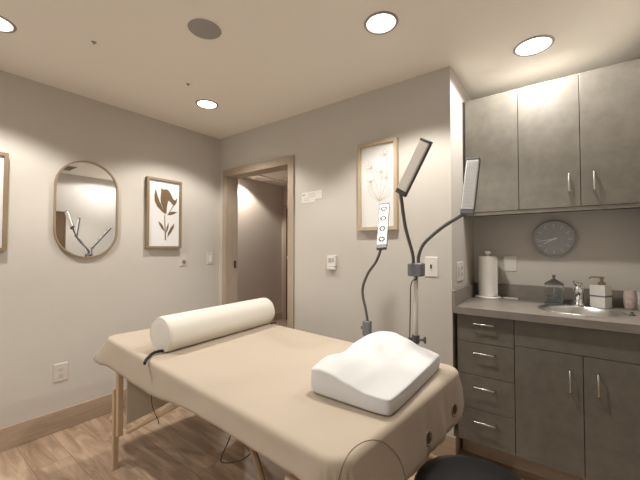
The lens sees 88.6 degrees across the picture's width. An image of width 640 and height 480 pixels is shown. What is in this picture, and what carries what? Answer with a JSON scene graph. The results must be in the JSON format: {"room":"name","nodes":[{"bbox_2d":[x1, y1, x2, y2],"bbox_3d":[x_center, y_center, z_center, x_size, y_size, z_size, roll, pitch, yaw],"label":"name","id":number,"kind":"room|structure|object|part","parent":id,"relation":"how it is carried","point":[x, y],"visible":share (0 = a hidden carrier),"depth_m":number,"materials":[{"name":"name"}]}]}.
{"room":"spa treatment room","nodes":[
{"label":"spa treatment room","id":0,"kind":"room"},
{"bbox_2d":[0,70,219,427],"bbox_3d":[-2.282,0.121,1.906,0.120,2.450,3.927,-1,-2,37],"label":"wall","id":1,"kind":"structure","parent":0,"point":[57,306],"depth_m":2.46,"materials":[{"name":"beige paint"}]},
{"bbox_2d":[0,152,8,250],"bbox_3d":[-2.125,-0.249,1.988,0.040,0.630,0.335,-1,-2,37],"label":"framed picture","id":2,"kind":"object","parent":1,"relation":"attached to","point":[4,157],"visible":1,"depth_m":2.10,"materials":[{"name":"brown wood"}]},
{"bbox_2d":[53,362,67,382],"bbox_3d":[-1.855,0.947,2.348,0.008,0.128,0.088,-1,-2,37],"label":"wall outlet","id":3,"kind":"object","parent":1,"relation":"attached to","point":[60,371],"visible":1,"depth_m":2.35,"materials":[{"name":"beige plastic"}]},
{"bbox_2d":[0,388,126,451],"bbox_3d":[-2.197,1.272,1.877,0.016,0.148,3.827,-1,-2,37],"label":"baseboard","id":4,"kind":"structure","parent":1,"relation":"attached to","point":[11,436],"depth_m":2.31,"materials":[{"name":"brown wood"}]},
{"bbox_2d":[53,161,118,257],"bbox_3d":[-1.762,-0.231,2.491,0.021,0.735,0.415,-1,-2,37],"label":"wall mirror","id":5,"kind":"object","parent":1,"relation":"attached to","point":[86,194],"visible":1,"depth_m":2.48,"materials":[{"name":"brown mirror"}]},
{"bbox_2d":[145,176,181,247],"bbox_3d":[-1.404,-0.236,2.955,0.038,0.622,0.318,-1,-2,37],"label":"framed picture","id":6,"kind":"object","parent":1,"relation":"attached to","point":[163,197],"visible":1,"depth_m":2.94,"materials":[{"name":"white paper"}]},
{"bbox_2d":[154,188,176,239],"bbox_3d":[-1.391,-0.233,2.965,0.002,0.470,0.214,-1,-2,37],"label":"print","id":7,"kind":"object","parent":6,"relation":"attached to","point":[165,199],"depth_m":2.96},
{"bbox_2d":[179,254,186,266],"bbox_3d":[-1.292,0.191,3.111,0.022,0.118,0.080,-1,-2,37],"label":"light switch","id":8,"kind":"object","parent":1,"relation":"attached to","point":[182,257],"visible":1,"depth_m":3.11,"materials":[{"name":"beige plastic"}]},
{"bbox_2d":[207,253,212,263],"bbox_3d":[-1.120,0.190,3.351,0.010,0.118,0.076,-1,-2,37],"label":"light switch","id":9,"kind":"object","parent":1,"relation":"attached to","point":[209,255],"visible":1,"depth_m":3.34,"materials":[{"name":"beige plastic"}]},
{"bbox_2d":[237,178,281,312],"bbox_3d":[-0.883,0.220,5.932,0.120,2.450,3.946,-1,-2,37],"label":"wall","id":10,"kind":"structure","parent":0,"point":[259,268],"depth_m":5.64,"materials":[{"name":"beige paint"}]},
{"bbox_2d":[272,312,281,320],"bbox_3d":[-1.355,1.361,5.159,0.016,0.130,2.186,-1,-2,37],"label":"baseboard","id":11,"kind":"structure","parent":10,"relation":"attached to","point":[277,316],"depth_m":5.93,"materials":[{"name":"brown wood"}]},
{"bbox_2d":[0,319,547,479],"bbox_3d":[-0.212,1.420,2.839,4.822,0.100,8.050,-1,-2,37],"label":"floor","id":12,"kind":"structure","parent":0,"point":[183,445],"depth_m":2.06,"materials":[{"name":"brown wood"}]},
{"bbox_2d":[94,323,463,479],"bbox_3d":[-0.364,0.968,1.789,1.948,0.751,1.030,-1,-2,41],"label":"massage table","id":13,"kind":"object","parent":12,"relation":"on","point":[253,384],"visible":0.77,"depth_m":1.27,"materials":[{"name":"brown"}]},
{"bbox_3d":[-1.179,0.937,1.931,0.043,0.420,0.030,-1,-2,41],"label":"leg","id":14,"kind":"part","parent":13,"relation":"part of","materials":[{"name":"brown wood"}]},
{"bbox_3d":[-0.873,0.914,2.240,0.012,0.358,0.810,-1,-2,41],"label":"panel","id":15,"kind":"part","parent":13,"relation":"part of","materials":[{"name":"beige wood"}]},
{"bbox_2d":[143,298,275,364],"bbox_3d":[-0.649,0.509,2.023,0.213,0.189,0.992,-1,-2,33],"label":"bolster","id":16,"kind":"object","parent":13,"relation":"on","point":[168,333],"visible":1,"depth_m":1.89,"materials":[{"name":"white leather"}]},
{"bbox_3d":[-0.086,0.914,0.973,0.043,0.420,0.030,-1,-2,41],"label":"leg","id":17,"kind":"part","parent":13,"relation":"part of","materials":[{"name":"brown wood"}]},
{"bbox_2d":[311,331,439,415],"bbox_3d":[0.255,0.516,1.374,0.342,0.128,0.572,-1,-2,36],"label":"pillow","id":18,"kind":"object","parent":13,"relation":"on","point":[379,372],"visible":1,"depth_m":1.24,"materials":[{"name":"white fabric"}]},
{"bbox_2d":[361,203,389,336],"bbox_3d":[0.322,0.274,1.927,0.167,1.009,0.226,0,-1,19],"label":"lamp","id":19,"kind":"object","parent":13,"relation":"attached to","point":[383,223],"visible":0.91,"depth_m":1.89,"materials":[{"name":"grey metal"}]},
{"bbox_3d":[0.367,-0.096,1.914,0.048,0.250,0.190,0,-1,17],"label":"light panel","id":20,"kind":"part","parent":19,"relation":"part of","materials":[{"name":"white plastic"}]},
{"bbox_3d":[0.397,-0.090,1.913,0.006,0.258,0.199,0,-1,17],"label":"rail","id":21,"kind":"part","parent":19,"relation":"part of","materials":[{"name":"grey plastic"}]},
{"bbox_2d":[395,137,480,344],"bbox_3d":[0.543,0.162,1.563,0.367,1.260,0.247,-1,-2,44],"label":"lamp","id":22,"kind":"object","parent":13,"relation":"attached to","point":[472,168],"visible":0.88,"depth_m":1.54,"materials":[{"name":"beige"}]},
{"bbox_3d":[0.429,-0.343,1.528,0.008,0.227,0.168,1,-2,-42],"label":"light panel","id":23,"kind":"part","parent":22,"relation":"part of","materials":[{"name":"white plastic"}]},
{"bbox_3d":[0.501,0.419,1.717,0.028,0.465,0.025,-1,-2,37],"label":"post","id":24,"kind":"part","parent":22,"relation":"part of","materials":[{"name":"beige"}]},
{"bbox_3d":[0.454,-0.327,1.514,0.016,0.205,0.130,1,-2,-42],"label":"rail","id":25,"kind":"part","parent":22,"relation":"part of","materials":[{"name":"grey"}]},
{"bbox_3d":[0.693,-0.258,1.518,0.069,0.233,0.036,-1,-2,37],"label":"light panel","id":26,"kind":"part","parent":22,"relation":"part of","materials":[{"name":"white plastic"}]},
{"bbox_3d":[0.725,-0.254,1.514,0.058,0.236,0.014,1,-2,-22],"label":"rail","id":27,"kind":"part","parent":22,"relation":"part of","materials":[{"name":"grey"}]},
{"bbox_2d":[414,455,520,479],"bbox_3d":[0.518,1.061,1.071,0.456,0.530,0.438,-1,-2,37],"label":"stool","id":28,"kind":"object","parent":12,"relation":"on","point":[445,467],"visible":0.99,"depth_m":1.14,"materials":[{"name":"black leather"}]},
{"bbox_2d":[457,314,518,468],"bbox_3d":[1.139,0.903,2.158,0.310,0.900,0.630,-1,-2,37],"label":"base cabinet","id":29,"kind":"object","parent":12,"relation":"on","point":[486,345],"visible":0.85,"depth_m":1.93,"materials":[{"name":"grey wood"}]},
{"bbox_3d":[0.961,0.497,1.928,0.121,0.009,0.032,-1,-2,37],"label":"handle","id":30,"kind":"part","parent":29,"relation":"part of","materials":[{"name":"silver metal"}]},
{"bbox_3d":[0.961,0.669,1.924,0.121,0.009,0.032,-1,-2,37],"label":"handle","id":31,"kind":"part","parent":29,"relation":"part of","materials":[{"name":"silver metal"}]},
{"bbox_3d":[0.961,0.871,1.919,0.121,0.009,0.032,-1,-2,37],"label":"handle","id":32,"kind":"part","parent":29,"relation":"part of","materials":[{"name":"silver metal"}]},
{"bbox_3d":[0.961,1.071,1.914,0.121,0.009,0.032,-1,-2,37],"label":"handle","id":33,"kind":"part","parent":29,"relation":"part of","materials":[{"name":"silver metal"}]},
{"bbox_3d":[0.977,0.534,1.948,0.303,0.161,0.020,-1,-2,37],"label":"drawer","id":34,"kind":"part","parent":29,"relation":"part of","materials":[{"name":"grey laminate"}]},
{"bbox_3d":[0.977,0.909,1.938,0.303,0.197,0.020,-1,-2,37],"label":"drawer","id":35,"kind":"part","parent":29,"relation":"part of","materials":[{"name":"grey laminate"}]},
{"bbox_3d":[0.977,0.713,1.943,0.303,0.191,0.020,-1,-2,37],"label":"drawer","id":36,"kind":"part","parent":29,"relation":"part of","materials":[{"name":"grey laminate"}]},
{"bbox_3d":[0.977,1.110,1.933,0.303,0.198,0.020,-1,-2,37],"label":"drawer","id":37,"kind":"part","parent":29,"relation":"part of","materials":[{"name":"grey laminate"}]},
{"bbox_2d":[452,282,639,333],"bbox_3d":[1.375,0.379,1.993,0.935,0.136,0.636,-1,-2,37],"label":"countertop","id":38,"kind":"structure","parent":29,"relation":"on","point":[464,301],"depth_m":1.99,"materials":[{"name":"beige laminate"}]},
{"bbox_2d":[475,251,500,299],"bbox_3d":[1.204,0.246,2.353,0.168,0.336,0.168,-1,-2,37],"label":"paper towel holder","id":39,"kind":"object","parent":38,"relation":"on","point":[487,253],"visible":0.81,"depth_m":2.30,"materials":[{"name":"white plastic"}]},
{"bbox_2d":[478,256,497,296],"bbox_3d":[1.206,0.256,2.350,0.128,0.280,0.122,-1,-2,37],"label":"paper towel roll","id":40,"kind":"object","parent":39,"relation":"on","point":[487,265],"visible":1,"depth_m":2.30,"materials":[{"name":"white paper"}]},
{"bbox_2d":[544,275,564,304],"bbox_3d":[1.495,0.315,2.094,0.106,0.187,0.106,-1,-2,37],"label":"jar","id":41,"kind":"object","parent":38,"relation":"on","point":[554,289],"visible":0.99,"depth_m":2.06,"materials":[{"name":"clear glass"}]},
{"bbox_3d":[1.495,0.253,2.096,0.104,0.063,0.104,-1,-2,37],"label":"lid","id":42,"kind":"part","parent":41,"relation":"part of","materials":[{"name":"grey metal"}]},
{"bbox_3d":[1.495,0.343,2.094,0.098,0.126,0.098,-1,-2,37],"label":"glass","id":43,"kind":"part","parent":41,"relation":"part of","materials":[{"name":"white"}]},
{"bbox_2d":[571,281,585,305],"bbox_3d":[1.590,0.328,2.017,0.072,0.157,0.149,-1,-2,37],"label":"faucet","id":44,"kind":"object","parent":38,"relation":"on","point":[578,291],"visible":0.98,"depth_m":2.03,"materials":[{"name":"silver metal"}]},
{"bbox_3d":[1.597,0.272,2.031,0.051,0.045,0.096,-1,-2,37],"label":"lever","id":45,"kind":"part","parent":44,"relation":"part of","materials":[{"name":"silver metal"}]},
{"bbox_3d":[1.577,0.338,1.999,0.036,0.046,0.105,-1,-2,37],"label":"spout","id":46,"kind":"part","parent":44,"relation":"part of","materials":[{"name":"silver metal"}]},
{"bbox_2d":[537,304,629,317],"bbox_3d":[1.478,0.468,1.862,0.410,0.143,0.350,-1,-2,37],"label":"sink","id":47,"kind":"object","parent":38,"relation":"in","point":[578,310],"visible":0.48,"depth_m":1.95,"materials":[{"name":"silver metal"}]},
{"bbox_2d":[588,276,611,308],"bbox_3d":[1.687,0.312,1.983,0.078,0.186,0.094,1,-2,-24],"label":"soap dispenser","id":48,"kind":"object","parent":38,"relation":"on","point":[600,293],"visible":0.99,"depth_m":1.95,"materials":[{"name":"white ceramic"}]},
{"bbox_2d":[623,290,635,308],"bbox_3d":[1.820,0.350,1.928,0.056,0.108,0.056,-1,-2,37],"label":"tumbler","id":49,"kind":"object","parent":38,"relation":"on","point":[629,296],"visible":1,"depth_m":1.91,"materials":[{"name":"ceramic"}]},
{"bbox_2d":[636,291,639,309],"bbox_3d":[1.865,0.354,1.919,0.052,0.100,0.052,-1,-2,37],"label":"tumbler","id":50,"kind":"object","parent":38,"relation":"on","point":[637,292],"visible":0.54,"depth_m":1.91,"materials":[{"name":"white ceramic"}]},
{"bbox_2d":[514,320,639,479],"bbox_3d":[1.506,0.896,1.884,0.607,0.900,0.630,-1,-2,37],"label":"base cabinet","id":51,"kind":"object","parent":12,"relation":"on","point":[577,389],"visible":0.92,"depth_m":1.68,"materials":[{"name":"grey"}]},
{"bbox_3d":[1.221,0.900,1.757,0.299,0.610,0.020,-1,-2,37],"label":"door","id":52,"kind":"part","parent":51,"relation":"part of","materials":[{"name":"grey laminate"}]},
{"bbox_3d":[1.282,0.725,1.682,0.009,0.121,0.032,-1,-2,37],"label":"handle","id":53,"kind":"part","parent":51,"relation":"part of","materials":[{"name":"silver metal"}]},
{"bbox_3d":[1.343,0.518,1.675,0.604,0.143,0.020,-1,-2,37],"label":"false drawer","id":54,"kind":"part","parent":51,"relation":"part of","materials":[{"name":"grey laminate"}]},
{"bbox_3d":[1.371,0.718,1.616,0.009,0.121,0.032,-1,-2,37],"label":"handle","id":55,"kind":"part","parent":51,"relation":"part of","materials":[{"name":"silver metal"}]},
{"bbox_3d":[1.464,0.895,1.575,0.302,0.610,0.020,-1,-2,37],"label":"door","id":56,"kind":"part","parent":51,"relation":"part of","materials":[{"name":"grey laminate"}]},
{"bbox_2d":[282,185,287,319],"bbox_3d":[0.690,0.199,5.098,3.400,2.450,0.120,-1,-2,37],"label":"wall","id":57,"kind":"structure","parent":0,"point":[284,188],"depth_m":6.05,"materials":[{"name":"beige paint"}]},
{"bbox_2d":[258,175,287,181],"bbox_3d":[-0.043,-1.043,4.314,3.200,0.008,2.305,-1,-2,37],"label":"trim","id":58,"kind":"structure","parent":57,"relation":"attached to","point":[258,175],"depth_m":5.45,"materials":[{"name":"beige paint"}]},
{"bbox_2d":[283,205,287,319],"bbox_3d":[-0.243,0.393,5.666,1.120,2.090,0.080,-1,-2,37],"label":"door","id":59,"kind":"structure","parent":57,"relation":"in","point":[285,207],"depth_m":5.99,"materials":[{"name":"brown wood"}]},
{"bbox_2d":[0,0,639,185],"bbox_3d":[-0.212,-1.130,2.901,4.822,0.100,8.050,-1,-2,37],"label":"ceiling","id":60,"kind":"structure","parent":0,"point":[272,61],"depth_m":1.90,"materials":[{"name":"white paint"}]},
{"bbox_2d":[0,15,16,32],"bbox_3d":[-1.655,-1.106,1.663,0.174,0.008,0.174,-1,-2,37],"label":"recessed light","id":61,"kind":"object","parent":60,"relation":"in","point":[6,26],"visible":1,"depth_m":1.70,"materials":[{"name":"beige plastic"}]},
{"bbox_2d":[0,18,12,30],"bbox_3d":[-1.655,-1.108,1.663,0.142,0.004,0.142,-1,-2,37],"label":"diffuser","id":62,"kind":"object","parent":61,"relation":"attached to","point":[5,24],"depth_m":1.69,"materials":[{"name":"white plastic"}]},
{"bbox_2d":[185,16,223,40],"bbox_3d":[-0.604,-1.105,1.720,0.190,0.006,0.190,-1,-2,37],"label":"ceiling speaker","id":63,"kind":"object","parent":60,"relation":"attached to","point":[201,27],"visible":1,"depth_m":1.71,"materials":[{"name":"white paint"}]},
{"bbox_2d":[195,99,217,108],"bbox_3d":[-0.903,-1.082,2.620,0.174,0.008,0.174,-1,-2,37],"label":"recessed light","id":64,"kind":"object","parent":60,"relation":"in","point":[203,103],"visible":1,"depth_m":2.62,"materials":[{"name":"beige plastic"}]},
{"bbox_2d":[198,101,215,107],"bbox_3d":[-0.903,-1.084,2.620,0.142,0.004,0.142,-1,-2,37],"label":"diffuser","id":65,"kind":"object","parent":64,"relation":"attached to","point":[203,104],"depth_m":2.62,"materials":[{"name":"white plastic"}]},
{"bbox_2d":[364,11,398,34],"bbox_3d":[0.312,-1.105,1.677,0.174,0.008,0.174,-1,-2,37],"label":"recessed light","id":66,"kind":"object","parent":60,"relation":"in","point":[381,22],"visible":1,"depth_m":1.67,"materials":[{"name":"beige plastic"}]},
{"bbox_2d":[367,14,394,32],"bbox_3d":[0.312,-1.107,1.677,0.142,0.004,0.142,-1,-2,37],"label":"diffuser","id":67,"kind":"object","parent":66,"relation":"attached to","point":[376,23],"depth_m":1.68,"materials":[{"name":"white plastic"}]},
{"bbox_2d":[513,35,554,56],"bbox_3d":[1.214,-1.101,1.867,0.200,0.008,0.200,-1,-2,37],"label":"recessed light","id":68,"kind":"object","parent":60,"relation":"in","point":[531,46],"visible":1,"depth_m":1.86,"materials":[{"name":"beige plastic"}]},
{"bbox_2d":[516,37,550,54],"bbox_3d":[1.214,-1.103,1.867,0.168,0.004,0.168,-1,-2,37],"label":"diffuser","id":69,"kind":"object","parent":68,"relation":"attached to","point":[532,45],"depth_m":1.86,"materials":[{"name":"white plastic"}]},
{"bbox_2d":[219,66,458,454],"bbox_3d":[-0.718,0.155,3.268,3.935,2.450,0.127,-1,-2,37],"label":"wall","id":70,"kind":"structure","parent":0,"point":[323,141],"depth_m":2.40,"materials":[{"name":"beige paint"}]},
{"bbox_2d":[222,155,293,328],"bbox_3d":[-0.575,0.325,3.156,0.978,2.105,0.154,-1,-2,37],"label":"door frame","id":71,"kind":"structure","parent":70,"relation":"in","point":[230,176],"depth_m":3.36,"materials":[{"name":"brown wood"}]},
{"bbox_2d":[302,190,321,203],"bbox_3d":[-0.069,-0.357,2.713,0.212,0.095,0.003,-1,-2,37],"label":"notice","id":72,"kind":"object","parent":70,"relation":"attached to","point":[308,197],"visible":1,"depth_m":2.71,"materials":[{"name":"white paper"}]},
{"bbox_2d":[326,256,336,269],"bbox_3d":[0.088,0.177,2.566,0.082,0.110,0.031,-1,-2,37],"label":"thermostat","id":73,"kind":"object","parent":70,"relation":"attached to","point":[331,260],"visible":1,"depth_m":2.55,"materials":[{"name":"white plastic"}]},
{"bbox_2d":[357,137,398,230],"bbox_3d":[0.409,-0.385,2.333,0.305,0.632,0.038,-1,-2,37],"label":"framed picture","id":74,"kind":"object","parent":70,"relation":"attached to","point":[378,161],"visible":1,"depth_m":2.33,"materials":[{"name":"white paper"}]},
{"bbox_2d":[425,257,437,276],"bbox_3d":[0.715,0.172,2.110,0.086,0.130,0.012,-1,-2,37],"label":"light switch","id":75,"kind":"object","parent":70,"relation":"attached to","point":[431,263],"visible":0.96,"depth_m":2.11,"materials":[{"name":"white plastic"}]},
{"bbox_2d":[431,434,455,455],"bbox_3d":[0.302,1.285,2.389,1.313,0.148,0.016,-1,-2,37],"label":"baseboard","id":76,"kind":"structure","parent":70,"relation":"attached to","point":[448,447],"depth_m":2.02,"materials":[{"name":"brown wood"}]},
{"bbox_2d":[455,74,473,448],"bbox_3d":[1.031,0.134,2.422,0.120,2.450,0.611,-1,-2,37],"label":"wall","id":77,"kind":"structure","parent":0,"point":[465,225],"depth_m":2.27,"materials":[{"name":"beige paint"}]},
{"bbox_2d":[457,261,463,281],"bbox_3d":[0.937,0.208,2.185,0.010,0.128,0.165,-1,-2,37],"label":"wall outlet","id":78,"kind":"object","parent":77,"relation":"attached to","point":[460,265],"visible":1,"depth_m":2.18,"materials":[{"name":"white plastic"}]},
{"bbox_2d":[474,208,639,290],"bbox_3d":[1.601,0.131,2.303,0.937,2.450,0.120,-1,-2,37],"label":"wall","id":79,"kind":"structure","parent":0,"point":[608,243],"depth_m":2.17,"materials":[{"name":"beige paint"}]},
{"bbox_2d":[462,89,518,216],"bbox_3d":[1.217,-0.566,2.308,0.333,0.807,0.356,-1,-2,37],"label":"upper cabinet","id":80,"kind":"object","parent":79,"relation":"attached to","point":[489,123],"visible":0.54,"depth_m":2.17,"materials":[{"name":"grey"}]},
{"bbox_3d":[1.145,-0.177,2.188,0.316,0.022,0.020,-1,-2,37],"label":"light rail","id":81,"kind":"part","parent":80,"relation":"part of","materials":[{"name":"grey laminate"}]},
{"bbox_2d":[504,255,516,271],"bbox_3d":[1.382,0.170,2.385,0.080,0.115,0.008,-1,-2,37],"label":"light switch","id":82,"kind":"object","parent":79,"relation":"attached to","point":[510,264],"visible":1,"depth_m":2.38,"materials":[{"name":"white plastic"}]},
{"bbox_2d":[531,220,577,257],"bbox_3d":[1.584,-0.006,2.223,0.256,0.256,0.031,-1,-2,37],"label":"wall clock","id":83,"kind":"object","parent":79,"relation":"attached to","point":[553,238],"visible":1,"depth_m":2.22,"materials":[{"name":"grey"}]},
{"bbox_2d":[476,282,639,305],"bbox_3d":[1.559,0.385,2.239,0.935,0.136,0.020,-1,-2,37],"label":"backsplash","id":84,"kind":"structure","parent":79,"relation":"attached to","point":[504,290],"depth_m":2.28,"materials":[{"name":"grey laminate"}]},
{"bbox_2d":[517,58,639,213],"bbox_3d":[1.592,-0.573,2.028,0.601,0.807,0.356,-1,-2,37],"label":"upper cabinet","id":85,"kind":"object","parent":79,"relation":"attached to","point":[579,134],"visible":1,"depth_m":1.91,"materials":[{"name":"grey wood"}]},
{"bbox_3d":[1.393,-0.583,2.007,0.306,0.778,0.020,-1,-2,37],"label":"door","id":86,"kind":"part","parent":85,"relation":"part of","materials":[{"name":"grey laminate"}]},
{"bbox_3d":[1.457,-0.335,1.921,0.009,0.117,0.032,-1,-2,37],"label":"handle","id":87,"kind":"part","parent":85,"relation":"part of","materials":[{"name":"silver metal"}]},
{"bbox_3d":[1.513,-0.183,1.913,0.601,0.022,0.020,-1,-2,37],"label":"light rail","id":88,"kind":"part","parent":85,"relation":"part of","materials":[{"name":"grey laminate"}]},
{"bbox_3d":[1.548,-0.337,1.853,0.009,0.117,0.032,-1,-2,37],"label":"handle","id":89,"kind":"part","parent":85,"relation":"part of","materials":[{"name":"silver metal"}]},
{"bbox_3d":[1.634,-0.587,1.827,0.290,0.778,0.020,-1,-2,37],"label":"door","id":90,"kind":"part","parent":85,"relation":"part of","materials":[{"name":"grey laminate"}]}
]}

